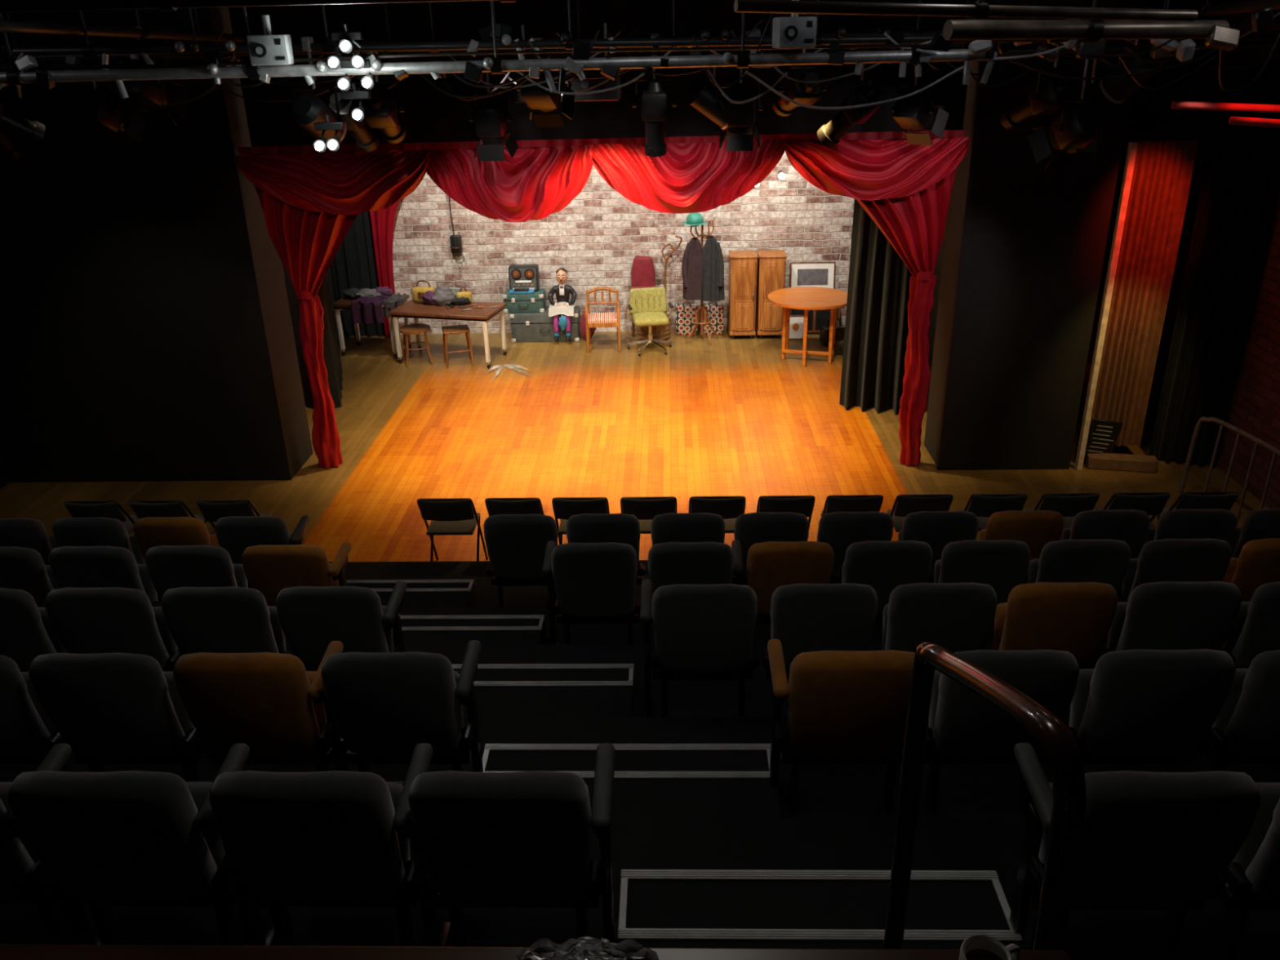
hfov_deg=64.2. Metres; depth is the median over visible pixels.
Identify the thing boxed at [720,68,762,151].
spotlight
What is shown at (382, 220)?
curtain
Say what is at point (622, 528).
seat
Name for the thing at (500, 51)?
cable
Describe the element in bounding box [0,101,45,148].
spotlight
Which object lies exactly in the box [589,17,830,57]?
pipe
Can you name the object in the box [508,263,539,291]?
recorder
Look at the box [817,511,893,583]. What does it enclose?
seat
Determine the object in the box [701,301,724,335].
suitcase
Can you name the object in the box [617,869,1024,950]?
step
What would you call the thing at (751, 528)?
seat
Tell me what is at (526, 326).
trunk
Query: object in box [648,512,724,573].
seat
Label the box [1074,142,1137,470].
trim
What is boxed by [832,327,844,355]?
bag
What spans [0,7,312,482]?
wall
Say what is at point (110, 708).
seat
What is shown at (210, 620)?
seat
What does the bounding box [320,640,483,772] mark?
seat
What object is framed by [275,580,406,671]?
seat
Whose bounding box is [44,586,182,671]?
seat
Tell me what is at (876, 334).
curtain
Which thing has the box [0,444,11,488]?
wall
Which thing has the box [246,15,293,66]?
light
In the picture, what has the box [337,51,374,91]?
work light
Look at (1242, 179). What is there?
curtain
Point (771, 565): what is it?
seat
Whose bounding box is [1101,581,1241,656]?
seat
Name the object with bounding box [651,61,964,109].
cable
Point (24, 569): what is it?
seat
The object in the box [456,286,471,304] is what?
bag
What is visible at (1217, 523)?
seat
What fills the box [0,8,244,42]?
bar
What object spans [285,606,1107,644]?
platform
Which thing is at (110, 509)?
folding chair
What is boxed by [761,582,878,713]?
seat
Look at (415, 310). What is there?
trestle table
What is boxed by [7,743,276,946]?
seat
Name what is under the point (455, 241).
wall telephone
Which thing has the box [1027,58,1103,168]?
spotlight
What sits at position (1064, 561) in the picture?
seat
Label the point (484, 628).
step
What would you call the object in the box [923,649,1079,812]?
seat
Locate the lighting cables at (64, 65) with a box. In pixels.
[27,53,207,70]
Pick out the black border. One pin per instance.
(430, 114)
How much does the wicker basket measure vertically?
0.320 m
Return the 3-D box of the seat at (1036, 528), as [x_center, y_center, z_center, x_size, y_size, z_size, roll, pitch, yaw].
[2.524,0.531,6.870,0.534,0.845,0.373,0,24,2]
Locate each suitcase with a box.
[675,302,697,335]
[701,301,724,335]
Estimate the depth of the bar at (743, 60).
5.56 m
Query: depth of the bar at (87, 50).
5.99 m
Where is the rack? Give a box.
[661,235,682,333]
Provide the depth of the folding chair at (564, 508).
7.74 m
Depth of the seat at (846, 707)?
3.74 m
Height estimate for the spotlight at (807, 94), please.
0.545 m
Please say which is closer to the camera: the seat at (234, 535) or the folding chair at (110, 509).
the seat at (234, 535)
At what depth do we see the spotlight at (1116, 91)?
6.65 m
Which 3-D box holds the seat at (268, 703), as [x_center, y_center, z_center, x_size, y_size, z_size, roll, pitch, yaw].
[-1.456,0.963,3.992,0.567,0.845,0.374,0,24,2]
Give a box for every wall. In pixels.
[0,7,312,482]
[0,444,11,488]
[329,151,854,333]
[924,0,1146,470]
[1087,0,1279,508]
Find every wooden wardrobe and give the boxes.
[728,250,758,338]
[755,249,786,338]
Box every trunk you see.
[502,288,546,312]
[509,306,580,342]
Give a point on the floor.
(728, 416)
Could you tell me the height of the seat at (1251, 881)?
0.845 m
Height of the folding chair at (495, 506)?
0.737 m
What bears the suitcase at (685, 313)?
on the floor
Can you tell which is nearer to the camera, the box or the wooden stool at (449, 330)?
the wooden stool at (449, 330)
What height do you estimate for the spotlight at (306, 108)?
0.627 m
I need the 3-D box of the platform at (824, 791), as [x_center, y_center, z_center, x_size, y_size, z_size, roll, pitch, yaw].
[-0.474,1.777,4.490,11.730,1.080,0.948,0,24,2]
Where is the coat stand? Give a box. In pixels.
[681,212,724,344]
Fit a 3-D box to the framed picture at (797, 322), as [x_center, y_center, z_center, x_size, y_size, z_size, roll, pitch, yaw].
[2.126,-2.080,13.938,0.260,0.339,0.077,0,24,2]
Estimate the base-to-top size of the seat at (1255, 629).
0.845 m
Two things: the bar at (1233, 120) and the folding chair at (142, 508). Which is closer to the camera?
the bar at (1233, 120)
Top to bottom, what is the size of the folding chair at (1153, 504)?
0.737 m
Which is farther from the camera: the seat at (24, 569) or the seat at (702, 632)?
the seat at (24, 569)
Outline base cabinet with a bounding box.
[790,307,840,333]
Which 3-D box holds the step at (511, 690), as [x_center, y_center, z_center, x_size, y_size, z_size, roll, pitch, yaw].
[-0.627,1.145,5.077,1.180,0.139,0.623,0,24,2]
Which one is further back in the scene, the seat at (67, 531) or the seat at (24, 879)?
the seat at (67, 531)
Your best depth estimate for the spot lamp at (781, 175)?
13.50 m
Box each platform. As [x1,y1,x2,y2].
[0,715,1279,818]
[0,817,1279,959]
[158,556,1138,606]
[178,642,1106,716]
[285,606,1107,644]
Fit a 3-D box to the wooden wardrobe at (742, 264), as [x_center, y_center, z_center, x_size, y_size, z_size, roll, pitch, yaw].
[1.403,-2.528,13.989,0.370,1.142,0.449,0,24,2]
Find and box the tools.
[444,303,500,311]
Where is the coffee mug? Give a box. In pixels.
[958,935,1020,959]
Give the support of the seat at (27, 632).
on the platform at (693, 698)
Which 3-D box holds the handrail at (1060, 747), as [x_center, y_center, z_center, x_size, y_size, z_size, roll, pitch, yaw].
[0.594,0.902,1.920,0.099,1.423,0.703,-3,24,-4]
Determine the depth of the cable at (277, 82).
6.33 m
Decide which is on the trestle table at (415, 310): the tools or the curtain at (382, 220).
the tools
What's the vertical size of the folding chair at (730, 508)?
0.737 m
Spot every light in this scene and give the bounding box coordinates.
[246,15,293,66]
[313,114,345,152]
[326,22,364,70]
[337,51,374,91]
[339,83,371,121]
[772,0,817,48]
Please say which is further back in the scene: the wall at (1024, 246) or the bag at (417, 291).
the bag at (417, 291)
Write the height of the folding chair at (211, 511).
0.737 m
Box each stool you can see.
[399,323,433,366]
[441,324,474,368]
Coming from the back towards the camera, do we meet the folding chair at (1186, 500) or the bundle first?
the bundle
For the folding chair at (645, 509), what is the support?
on the floor
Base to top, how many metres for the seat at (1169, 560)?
0.845 m
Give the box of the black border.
[228,0,976,150]
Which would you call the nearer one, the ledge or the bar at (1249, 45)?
the ledge
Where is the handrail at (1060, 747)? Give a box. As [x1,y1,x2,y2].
[882,641,1086,951]
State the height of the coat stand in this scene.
1.739 m
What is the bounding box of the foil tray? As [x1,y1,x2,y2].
[515,936,658,959]
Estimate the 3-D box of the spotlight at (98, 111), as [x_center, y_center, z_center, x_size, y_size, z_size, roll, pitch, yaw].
[-4.109,-2.875,7.894,0.330,0.605,0.464,8,26,20]
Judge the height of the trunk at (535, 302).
0.260 m
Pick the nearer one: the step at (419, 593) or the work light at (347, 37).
the work light at (347, 37)
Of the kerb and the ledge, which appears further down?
the ledge
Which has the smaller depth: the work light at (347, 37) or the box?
the work light at (347, 37)
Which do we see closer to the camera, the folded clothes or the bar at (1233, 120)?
the bar at (1233, 120)
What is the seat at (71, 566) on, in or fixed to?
on the platform at (580, 633)
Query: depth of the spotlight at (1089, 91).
7.57 m
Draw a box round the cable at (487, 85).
[418,71,644,100]
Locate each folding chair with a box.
[63,501,137,534]
[128,500,206,524]
[195,499,271,533]
[417,497,488,561]
[484,497,544,515]
[551,497,609,544]
[620,496,677,533]
[688,496,746,533]
[756,495,815,528]
[821,494,883,516]
[886,494,953,532]
[956,493,1027,531]
[1024,493,1099,528]
[1093,492,1170,527]
[1156,492,1239,522]
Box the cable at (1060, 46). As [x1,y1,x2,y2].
[969,32,1279,92]
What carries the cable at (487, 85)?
hanging from the ceiling
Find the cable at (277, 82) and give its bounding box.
[124,76,307,106]
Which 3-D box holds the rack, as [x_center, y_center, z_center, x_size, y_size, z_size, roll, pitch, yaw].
[0.439,-2.708,14.158,0.302,1.373,0.140,0,24,2]
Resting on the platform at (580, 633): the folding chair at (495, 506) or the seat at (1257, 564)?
the seat at (1257, 564)
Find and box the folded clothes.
[342,286,392,299]
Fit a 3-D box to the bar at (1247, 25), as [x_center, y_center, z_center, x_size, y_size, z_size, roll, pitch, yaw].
[-0.579,-3.228,6.571,11.100,0.867,0.063,0,24,2]
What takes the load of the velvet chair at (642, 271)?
on the floor
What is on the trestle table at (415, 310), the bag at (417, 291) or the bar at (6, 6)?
the bag at (417, 291)
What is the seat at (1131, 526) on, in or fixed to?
on the platform at (486, 594)
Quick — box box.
[509,288,534,293]
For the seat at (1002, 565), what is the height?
0.845 m
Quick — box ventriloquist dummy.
[547,267,577,340]
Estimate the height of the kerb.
0.120 m
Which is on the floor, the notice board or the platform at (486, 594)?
the platform at (486, 594)
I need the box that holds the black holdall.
[819,317,844,345]
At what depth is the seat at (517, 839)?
2.75 m
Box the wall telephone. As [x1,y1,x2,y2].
[448,195,464,263]
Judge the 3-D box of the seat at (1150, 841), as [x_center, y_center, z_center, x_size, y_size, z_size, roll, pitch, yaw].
[1.372,1.087,2.910,0.567,0.845,0.374,0,24,2]
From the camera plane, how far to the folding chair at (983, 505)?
7.64 m
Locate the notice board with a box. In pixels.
[1084,418,1123,458]
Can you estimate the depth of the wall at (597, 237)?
14.04 m
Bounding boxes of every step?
[346,579,475,607]
[391,614,546,644]
[452,663,634,717]
[482,743,781,817]
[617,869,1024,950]
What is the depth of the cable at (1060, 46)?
5.79 m
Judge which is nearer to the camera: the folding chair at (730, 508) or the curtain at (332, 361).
the folding chair at (730, 508)
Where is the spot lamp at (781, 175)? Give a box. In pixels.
[777,170,784,179]
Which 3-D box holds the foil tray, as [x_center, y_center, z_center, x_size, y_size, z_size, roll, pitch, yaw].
[-0.067,0.598,1.279,0.181,0.030,0.060,0,24,2]
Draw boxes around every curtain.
[233,129,970,468]
[316,271,342,407]
[330,211,385,337]
[369,200,399,337]
[839,199,912,414]
[1090,140,1198,446]
[1148,62,1279,466]
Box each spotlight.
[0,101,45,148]
[77,69,146,148]
[115,54,190,126]
[289,36,346,142]
[327,75,379,152]
[355,41,406,143]
[468,57,518,160]
[515,37,574,127]
[632,54,676,156]
[688,53,728,129]
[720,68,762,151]
[772,48,827,116]
[817,50,881,148]
[892,76,949,145]
[999,44,1077,130]
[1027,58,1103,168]
[1065,59,1112,151]
[1099,39,1163,103]
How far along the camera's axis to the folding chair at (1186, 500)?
7.59 m
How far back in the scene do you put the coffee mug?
1.24 m
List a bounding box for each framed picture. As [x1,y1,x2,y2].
[789,262,835,288]
[789,315,804,340]
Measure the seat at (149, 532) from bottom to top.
0.845 m
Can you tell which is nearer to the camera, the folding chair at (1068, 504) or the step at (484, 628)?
the step at (484, 628)
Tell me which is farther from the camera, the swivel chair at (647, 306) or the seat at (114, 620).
the swivel chair at (647, 306)
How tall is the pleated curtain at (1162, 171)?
2.840 m
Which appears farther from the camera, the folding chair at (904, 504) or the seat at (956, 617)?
the folding chair at (904, 504)
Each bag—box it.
[411,280,435,302]
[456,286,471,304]
[579,310,595,339]
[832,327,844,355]
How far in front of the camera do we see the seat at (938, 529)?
6.61 m
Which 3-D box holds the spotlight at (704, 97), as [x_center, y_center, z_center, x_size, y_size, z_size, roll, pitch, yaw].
[0.561,-2.913,7.666,0.373,0.539,0.317,-19,29,-34]
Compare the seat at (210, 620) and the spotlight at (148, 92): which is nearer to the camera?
the seat at (210, 620)
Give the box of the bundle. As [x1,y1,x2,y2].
[421,285,471,306]
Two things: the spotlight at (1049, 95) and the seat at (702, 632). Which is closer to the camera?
the seat at (702, 632)
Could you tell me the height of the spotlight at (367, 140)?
0.678 m
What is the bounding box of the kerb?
[1084,453,1159,473]
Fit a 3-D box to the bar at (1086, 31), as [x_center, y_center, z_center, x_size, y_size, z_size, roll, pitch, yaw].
[2.255,-2.590,4.974,1.578,0.846,0.586,0,24,2]
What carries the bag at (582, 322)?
on the floor
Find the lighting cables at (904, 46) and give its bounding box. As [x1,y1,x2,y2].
[839,26,937,55]
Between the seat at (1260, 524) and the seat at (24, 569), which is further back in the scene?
the seat at (1260, 524)
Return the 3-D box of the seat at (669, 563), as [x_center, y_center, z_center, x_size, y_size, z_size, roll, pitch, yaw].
[0.313,0.681,5.977,0.567,0.845,0.374,0,24,2]
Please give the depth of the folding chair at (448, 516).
7.85 m
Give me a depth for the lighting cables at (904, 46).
5.49 m
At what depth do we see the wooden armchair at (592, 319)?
13.61 m
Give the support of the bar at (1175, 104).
hanging from the ceiling
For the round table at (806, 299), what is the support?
on the floor
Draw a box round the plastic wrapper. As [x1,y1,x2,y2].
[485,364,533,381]
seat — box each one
[0,517,57,564]
[0,546,59,607]
[0,587,67,671]
[0,654,66,771]
[0,743,116,945]
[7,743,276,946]
[28,653,201,781]
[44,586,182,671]
[48,546,160,606]
[51,517,145,564]
[133,516,219,558]
[144,545,248,599]
[160,586,291,655]
[173,640,347,771]
[208,742,451,946]
[214,515,310,587]
[241,542,351,606]
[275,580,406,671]
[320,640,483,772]
[408,742,618,946]
[483,514,557,606]
[542,541,640,644]
[566,513,644,599]
[640,579,759,716]
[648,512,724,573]
[648,539,743,622]
[732,511,808,585]
[746,541,834,643]
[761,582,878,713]
[767,639,915,812]
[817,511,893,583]
[841,540,933,622]
[875,582,997,653]
[897,511,978,582]
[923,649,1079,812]
[933,539,1031,622]
[978,510,1064,583]
[989,582,1118,715]
[1009,742,1260,959]
[1027,539,1131,594]
[1060,509,1150,597]
[1066,648,1235,772]
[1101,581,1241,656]
[1117,538,1231,602]
[1142,508,1236,546]
[1205,649,1279,771]
[1214,782,1279,959]
[1219,582,1279,668]
[1222,537,1279,601]
[1229,508,1279,557]
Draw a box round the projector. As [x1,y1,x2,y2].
[509,23,621,102]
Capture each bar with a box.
[0,0,515,13]
[0,0,986,85]
[0,0,1046,56]
[0,0,1279,62]
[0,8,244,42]
[5,0,1279,62]
[733,0,1197,21]
[942,0,1229,43]
[1171,101,1279,112]
[1177,0,1279,17]
[1228,115,1279,127]
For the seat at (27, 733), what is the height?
0.845 m
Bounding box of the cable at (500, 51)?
[376,40,572,62]
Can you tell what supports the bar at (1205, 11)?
hanging from the ceiling
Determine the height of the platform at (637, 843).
1.350 m
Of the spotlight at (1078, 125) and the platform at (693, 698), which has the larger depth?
the spotlight at (1078, 125)
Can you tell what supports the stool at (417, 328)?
on the floor
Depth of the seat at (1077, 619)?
4.63 m
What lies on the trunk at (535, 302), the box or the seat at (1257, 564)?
the box
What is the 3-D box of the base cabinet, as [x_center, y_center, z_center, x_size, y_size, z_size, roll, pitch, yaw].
[2.412,-2.318,14.208,0.720,0.540,0.251,0,24,2]
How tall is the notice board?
0.458 m
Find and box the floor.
[0,329,1269,561]
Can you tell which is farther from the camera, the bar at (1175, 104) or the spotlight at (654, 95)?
the spotlight at (654, 95)
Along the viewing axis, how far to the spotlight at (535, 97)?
6.85 m
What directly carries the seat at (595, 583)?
on the platform at (580, 633)
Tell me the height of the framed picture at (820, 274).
0.400 m
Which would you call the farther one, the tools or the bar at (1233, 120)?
the tools
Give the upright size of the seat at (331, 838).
0.845 m
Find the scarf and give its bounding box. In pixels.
[380,293,407,318]
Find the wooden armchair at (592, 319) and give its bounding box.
[585,286,621,352]
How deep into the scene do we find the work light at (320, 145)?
5.71 m
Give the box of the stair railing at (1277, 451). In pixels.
[1176,416,1279,526]
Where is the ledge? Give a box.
[0,944,1071,959]
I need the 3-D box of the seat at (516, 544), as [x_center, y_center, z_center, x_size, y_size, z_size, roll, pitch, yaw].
[-0.784,0.559,6.970,0.534,0.845,0.373,0,24,2]
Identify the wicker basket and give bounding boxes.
[636,312,671,340]
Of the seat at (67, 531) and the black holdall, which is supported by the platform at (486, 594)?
the seat at (67, 531)
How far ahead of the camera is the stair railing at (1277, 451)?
8.49 m
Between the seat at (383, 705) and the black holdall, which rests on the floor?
the black holdall
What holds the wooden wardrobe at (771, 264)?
on the floor
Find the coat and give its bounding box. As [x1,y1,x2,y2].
[350,294,391,324]
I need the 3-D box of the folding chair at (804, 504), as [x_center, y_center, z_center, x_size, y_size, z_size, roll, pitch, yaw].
[1.115,0.383,7.978,0.432,0.737,0.433,0,24,2]
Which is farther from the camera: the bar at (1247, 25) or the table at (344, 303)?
the table at (344, 303)
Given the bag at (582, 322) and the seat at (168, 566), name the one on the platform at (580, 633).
the seat at (168, 566)
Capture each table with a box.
[332,294,411,357]
[388,298,506,368]
[768,286,847,367]
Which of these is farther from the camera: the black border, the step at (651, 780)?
the black border
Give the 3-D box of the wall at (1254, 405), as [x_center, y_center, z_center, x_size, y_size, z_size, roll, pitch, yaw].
[5.532,-1.112,6.230,0.200,4.700,15.750,0,24,2]
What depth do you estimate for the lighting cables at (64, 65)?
5.63 m
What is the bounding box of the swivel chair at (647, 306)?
[626,287,673,355]
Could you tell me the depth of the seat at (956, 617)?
4.63 m
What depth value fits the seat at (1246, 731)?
3.77 m
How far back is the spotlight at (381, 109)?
6.85 m
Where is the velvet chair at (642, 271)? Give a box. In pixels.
[631,256,655,337]
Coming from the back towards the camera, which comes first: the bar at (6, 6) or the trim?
the trim
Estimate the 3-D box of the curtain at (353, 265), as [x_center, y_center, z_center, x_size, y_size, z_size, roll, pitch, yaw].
[-3.980,-3.513,13.924,0.660,3.190,0.086,0,24,2]
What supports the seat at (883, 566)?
on the platform at (580, 633)
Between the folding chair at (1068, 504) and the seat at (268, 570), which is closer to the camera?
the seat at (268, 570)
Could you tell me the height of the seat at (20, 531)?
0.845 m

